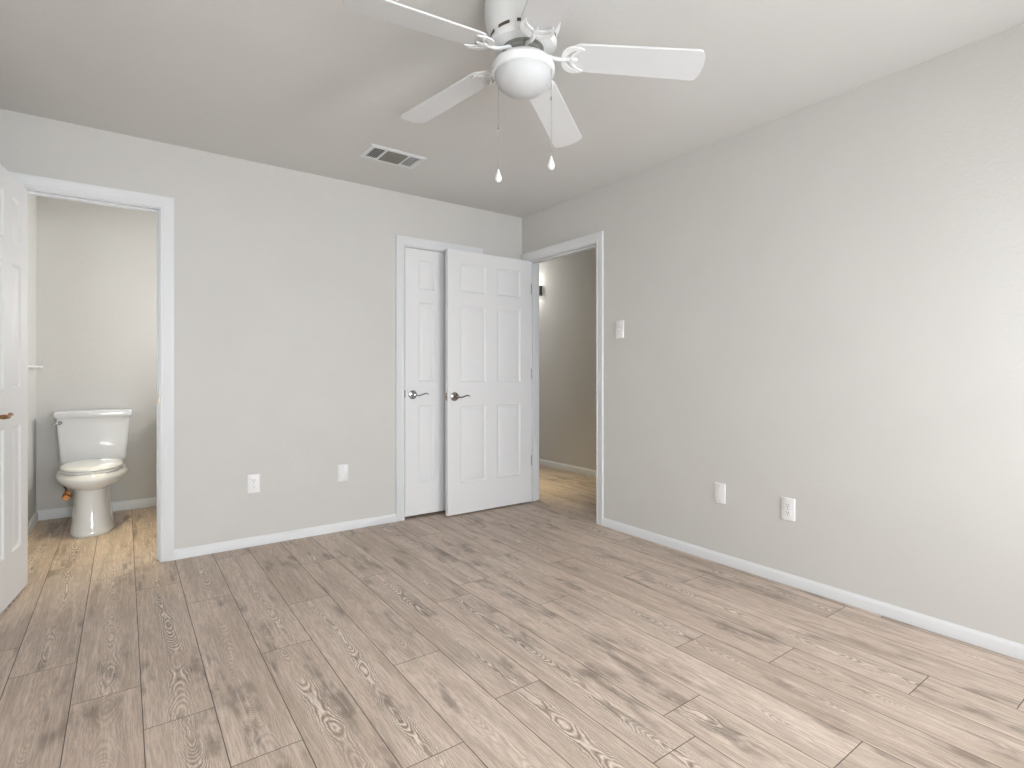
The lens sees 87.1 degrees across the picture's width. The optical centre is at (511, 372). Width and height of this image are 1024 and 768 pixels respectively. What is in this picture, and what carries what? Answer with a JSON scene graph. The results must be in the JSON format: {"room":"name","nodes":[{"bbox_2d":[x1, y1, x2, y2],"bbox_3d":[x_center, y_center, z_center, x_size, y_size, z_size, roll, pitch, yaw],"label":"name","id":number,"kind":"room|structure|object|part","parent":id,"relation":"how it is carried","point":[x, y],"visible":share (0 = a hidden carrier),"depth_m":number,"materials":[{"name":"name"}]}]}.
{"room":"empty bedroom","nodes":[
{"label":"empty bedroom","id":0,"kind":"room"},
{"bbox_2d":[28,195,35,522],"bbox_3d":[-3.187,-0.118,3.418,0.115,2.440,1.578,0,0,-36],"label":"wall","id":1,"kind":"structure","parent":0,"point":[31,199],"depth_m":3.79,"materials":[{"name":"beige paint"}]},
{"bbox_2d":[28,364,42,369],"bbox_3d":[-3.283,-0.038,3.699,0.058,0.044,0.444,0,0,-36],"label":"towel bar","id":2,"kind":"object","parent":1,"relation":"attached to","point":[33,366],"visible":0.73,"depth_m":3.63,"materials":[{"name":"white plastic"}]},
{"bbox_2d":[36,196,156,510],"bbox_3d":[-2.846,-0.118,4.565,1.780,2.440,0.115,0,0,-36],"label":"wall","id":3,"kind":"structure","parent":0,"point":[96,265],"depth_m":4.21,"materials":[{"name":"beige paint"}]},
{"bbox_2d":[58,482,71,499],"bbox_3d":[-3.369,0.824,4.051,0.087,0.286,0.108,0,0,-36],"label":"shutoff valve","id":4,"kind":"object","parent":3,"relation":"attached to","point":[66,495],"visible":0.77,"depth_m":4.04,"materials":[{"name":"orange metal"}]},
{"bbox_2d":[28,497,156,536],"bbox_3d":[-2.385,1.063,3.925,1.780,0.075,1.463,0,0,-36],"label":"baseboard","id":5,"kind":"structure","parent":3,"relation":"attached to","point":[55,513],"depth_m":4.10,"materials":[{"name":"white paint"}]},
{"bbox_2d":[0,109,521,549],"bbox_3d":[-1.333,-0.118,3.711,3.416,2.440,0.115,0,0,-36],"label":"wall","id":6,"kind":"structure","parent":0,"point":[285,279],"depth_m":3.48,"materials":[{"name":"beige paint"}]},
{"bbox_2d":[0,164,27,613],"bbox_3d":[-2.371,0.074,2.508,0.158,2.030,0.618,0,0,-29],"label":"door","id":7,"kind":"structure","parent":6,"relation":"in","point":[13,195],"depth_m":2.59,"materials":[{"name":"white paint"}]},
{"bbox_3d":[-2.234,0.191,2.369,0.052,0.025,0.124,0,0,-29],"label":"lever","id":8,"kind":"part","parent":7,"relation":"part of","materials":[{"name":"brown metal"}]},
{"bbox_2d":[8,171,173,561],"bbox_3d":[-2.327,0.039,2.994,0.749,2.123,0.148,0,0,-36],"label":"door frame","id":9,"kind":"structure","parent":6,"relation":"attached to","point":[163,206],"depth_m":3.13,"materials":[{"name":"white paint"}]},
{"bbox_2d":[247,474,259,493],"bbox_3d":[-1.638,0.706,3.414,0.073,0.117,0.008,0,0,-36],"label":"wall outlet","id":10,"kind":"object","parent":6,"relation":"attached to","point":[253,481],"visible":1,"depth_m":3.41,"materials":[{"name":"white plastic"}]},
{"bbox_2d":[174,513,395,559],"bbox_3d":[-0.948,1.071,3.910,2.558,0.058,0.012,0,0,-36],"label":"baseboard","id":11,"kind":"structure","parent":6,"relation":"attached to","point":[206,549],"depth_m":3.50,"materials":[{"name":"white paint"}]},
{"bbox_2d":[338,464,347,481],"bbox_3d":[-1.175,0.700,3.749,0.073,0.117,0.007,0,0,-36],"label":"blank wall plate","id":12,"kind":"object","parent":6,"relation":"attached to","point":[342,469],"visible":1,"depth_m":3.75,"materials":[{"name":"white plastic"}]},
{"bbox_2d":[405,247,444,516],"bbox_3d":[-0.547,0.071,4.192,0.625,2.018,0.096,0,0,-36],"label":"door","id":13,"kind":"structure","parent":6,"relation":"in","point":[424,269],"depth_m":4.12,"materials":[{"name":"white paint"}]},
{"bbox_3d":[-0.747,0.168,4.057,0.068,0.068,0.011,0,0,-36],"label":"handle","id":14,"kind":"part","parent":13,"relation":"part of","materials":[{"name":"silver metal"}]},
{"bbox_2d":[396,235,482,521],"bbox_3d":[-0.582,0.043,4.241,0.758,2.115,0.132,0,0,-36],"label":"door frame","id":15,"kind":"structure","parent":6,"relation":"attached to","point":[402,242],"depth_m":4.00,"materials":[{"name":"white paint"}]},
{"bbox_2d":[0,465,1023,767],"bbox_3d":[-0.374,1.101,3.490,4.926,0.001,7.900,0,0,-36],"label":"floor","id":16,"kind":"structure","parent":0,"point":[539,633],"depth_m":2.08,"materials":[{"name":"brown wood"}]},
{"bbox_2d":[51,408,131,537],"bbox_3d":[-3.026,0.693,3.877,0.478,0.816,0.779,0,0,-36],"label":"toilet","id":17,"kind":"object","parent":16,"relation":"on","point":[92,443],"visible":1,"depth_m":3.90,"materials":[{"name":"white ceramic"}]},
{"bbox_3d":[-2.961,0.672,3.796,0.354,0.016,0.515,0,0,-36],"label":"seat","id":18,"kind":"part","parent":17,"relation":"part of","materials":[{"name":"white plastic"}]},
{"bbox_3d":[-2.961,0.650,3.796,0.356,0.026,0.515,0,0,-36],"label":"seat lid","id":19,"kind":"part","parent":17,"relation":"part of","materials":[{"name":"white plastic"}]},
{"bbox_3d":[-3.012,0.891,3.866,0.416,0.419,0.745,0,0,-36],"label":"bowl","id":20,"kind":"part","parent":17,"relation":"part of","materials":[{"name":"white ceramic"}]},
{"bbox_3d":[-3.183,0.309,4.104,0.468,0.049,0.227,0,0,-36],"label":"tank lid","id":21,"kind":"part","parent":17,"relation":"part of","materials":[{"name":"white ceramic"}]},
{"bbox_3d":[-3.186,0.502,4.108,0.442,0.351,0.206,0,0,-36],"label":"tank","id":22,"kind":"part","parent":17,"relation":"part of","materials":[{"name":"white ceramic"}]},
{"bbox_2d":[0,0,1023,217],"bbox_3d":[-0.404,-1.389,3.468,5.000,0.100,7.900,0,0,-36],"label":"ceiling","id":23,"kind":"structure","parent":0,"point":[307,86],"depth_m":2.45,"materials":[{"name":"paint"}]},
{"bbox_2d":[359,144,426,168],"bbox_3d":[-0.738,-1.333,3.338,0.360,0.010,0.216,0,0,-36],"label":"ceiling vent","id":24,"kind":"object","parent":23,"relation":"in","point":[374,152],"visible":1,"depth_m":3.32,"materials":[{"name":"white metal"}]},
{"bbox_2d":[342,0,704,182],"bbox_3d":[-0.002,-1.012,1.878,1.168,0.652,1.199,0,0,-36],"label":"ceiling fan","id":25,"kind":"object","parent":23,"relation":"hanging from","point":[523,34],"visible":1,"depth_m":1.84,"materials":[{"name":"white metal"}]},
{"bbox_3d":[-0.292,-1.091,1.674,0.459,0.056,0.135,0,0,-36],"label":"blade","id":26,"kind":"part","parent":25,"relation":"part of","materials":[{"name":"white wood"}]},
{"bbox_3d":[-0.263,-1.090,2.150,0.458,0.054,0.130,0,0,40],"label":"blade","id":27,"kind":"part","parent":25,"relation":"part of","materials":[{"name":"white wood"}]},
{"bbox_3d":[-0.049,-0.899,1.942,0.002,0.338,0.002,0,0,-36],"label":"pull chain","id":28,"kind":"part","parent":25,"relation":"part of","materials":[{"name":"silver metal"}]},
{"bbox_3d":[-0.049,-0.710,1.942,0.025,0.049,0.025,0,0,-36],"label":"pull knob","id":29,"kind":"part","parent":25,"relation":"part of","materials":[{"name":"white plastic"}]},
{"bbox_3d":[0.039,-1.012,1.892,0.202,0.076,0.202,0,0,-36],"label":"lamp shade","id":30,"kind":"part","parent":25,"relation":"part of","materials":[{"name":"white glass"}]},
{"bbox_3d":[0.129,-1.088,1.505,0.129,0.060,0.458,0,0,-13],"label":"blade","id":31,"kind":"part","parent":25,"relation":"part of","materials":[{"name":"white wood"}]},
{"bbox_3d":[0.135,-0.905,1.852,0.002,0.327,0.002,0,0,-36],"label":"pull chain","id":32,"kind":"part","parent":25,"relation":"part of","materials":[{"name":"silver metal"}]},
{"bbox_3d":[0.135,-0.721,1.852,0.025,0.049,0.025,0,0,-36],"label":"pull knob","id":33,"kind":"part","parent":25,"relation":"part of","materials":[{"name":"white plastic"}]},
{"bbox_3d":[0.182,-1.074,2.263,0.130,0.074,0.458,0,0,21],"label":"blade","id":34,"kind":"part","parent":25,"relation":"part of","materials":[{"name":"white wood"}]},
{"bbox_3d":[0.436,-1.083,1.878,0.458,0.071,0.128,0,0,2],"label":"blade","id":35,"kind":"part","parent":25,"relation":"part of","materials":[{"name":"white wood"}]},
{"bbox_2d":[539,248,595,469],"bbox_3d":[0.919,-0.118,5.716,0.115,2.440,5.000,0,0,-36],"label":"wall","id":36,"kind":"structure","parent":0,"point":[567,302],"depth_m":6.00,"materials":[{"name":"beige paint"}]},
{"bbox_2d":[539,286,541,295],"bbox_3d":[0.297,-0.969,6.414,0.078,0.120,0.120,0,0,-36],"label":"wall sconce","id":37,"kind":"object","parent":36,"relation":"attached to","point":[540,287],"visible":0.17,"depth_m":6.37,"materials":[{"name":"grey metal"}]},
{"bbox_2d":[539,459,595,476],"bbox_3d":[0.868,1.065,5.679,0.012,0.070,4.800,0,0,-36],"label":"baseboard","id":38,"kind":"structure","parent":36,"relation":"attached to","point":[566,467],"depth_m":6.00,"materials":[{"name":"white paint"}]},
{"bbox_2d":[522,23,1023,644],"bbox_3d":[0.627,-0.118,4.011,0.115,2.440,7.425,0,0,-36],"label":"wall","id":39,"kind":"structure","parent":0,"point":[820,305],"depth_m":2.58,"materials":[{"name":"beige paint"}]},
{"bbox_2d":[445,249,530,515],"bbox_3d":[-0.173,0.074,4.334,0.822,2.030,0.158,0,0,-36],"label":"door","id":40,"kind":"structure","parent":39,"relation":"in","point":[488,297],"depth_m":4.30,"materials":[{"name":"white paint"}]},
{"bbox_3d":[-0.437,0.184,4.116,0.068,0.068,0.011,0,0,-36],"label":"handle","id":41,"kind":"part","parent":40,"relation":"part of","materials":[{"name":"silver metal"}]},
{"bbox_2d":[522,231,603,525],"bbox_3d":[0.424,0.042,4.292,0.148,2.117,0.960,0,0,-36],"label":"door frame","id":42,"kind":"structure","parent":39,"relation":"attached to","point":[595,240],"depth_m":4.10,"materials":[{"name":"white paint"}]},
{"bbox_2d":[616,320,623,337],"bbox_3d":[0.743,-0.299,3.736,0.019,0.122,0.075,0,0,-36],"label":"light switch","id":43,"kind":"object","parent":39,"relation":"attached to","point":[619,324],"visible":1,"depth_m":3.73,"materials":[{"name":"white plastic"}]},
{"bbox_2d":[714,482,725,503],"bbox_3d":[1.200,0.698,3.111,0.007,0.117,0.073,0,0,-36],"label":"blank wall plate","id":44,"kind":"object","parent":39,"relation":"attached to","point":[719,488],"visible":1,"depth_m":3.11,"materials":[{"name":"white plastic"}]},
{"bbox_2d":[781,497,794,521],"bbox_3d":[1.430,0.709,2.791,0.008,0.117,0.073,0,0,-36],"label":"wall outlet","id":45,"kind":"object","parent":39,"relation":"attached to","point":[787,504],"visible":1,"depth_m":2.79,"materials":[{"name":"white plastic"}]},
{"bbox_2d":[602,518,1023,660],"bbox_3d":[1.664,1.071,2.463,0.012,0.058,3.470,0,0,-36],"label":"baseboard","id":46,"kind":"structure","parent":39,"relation":"attached to","point":[1003,646],"depth_m":2.56,"materials":[{"name":"white paint"}]}
]}

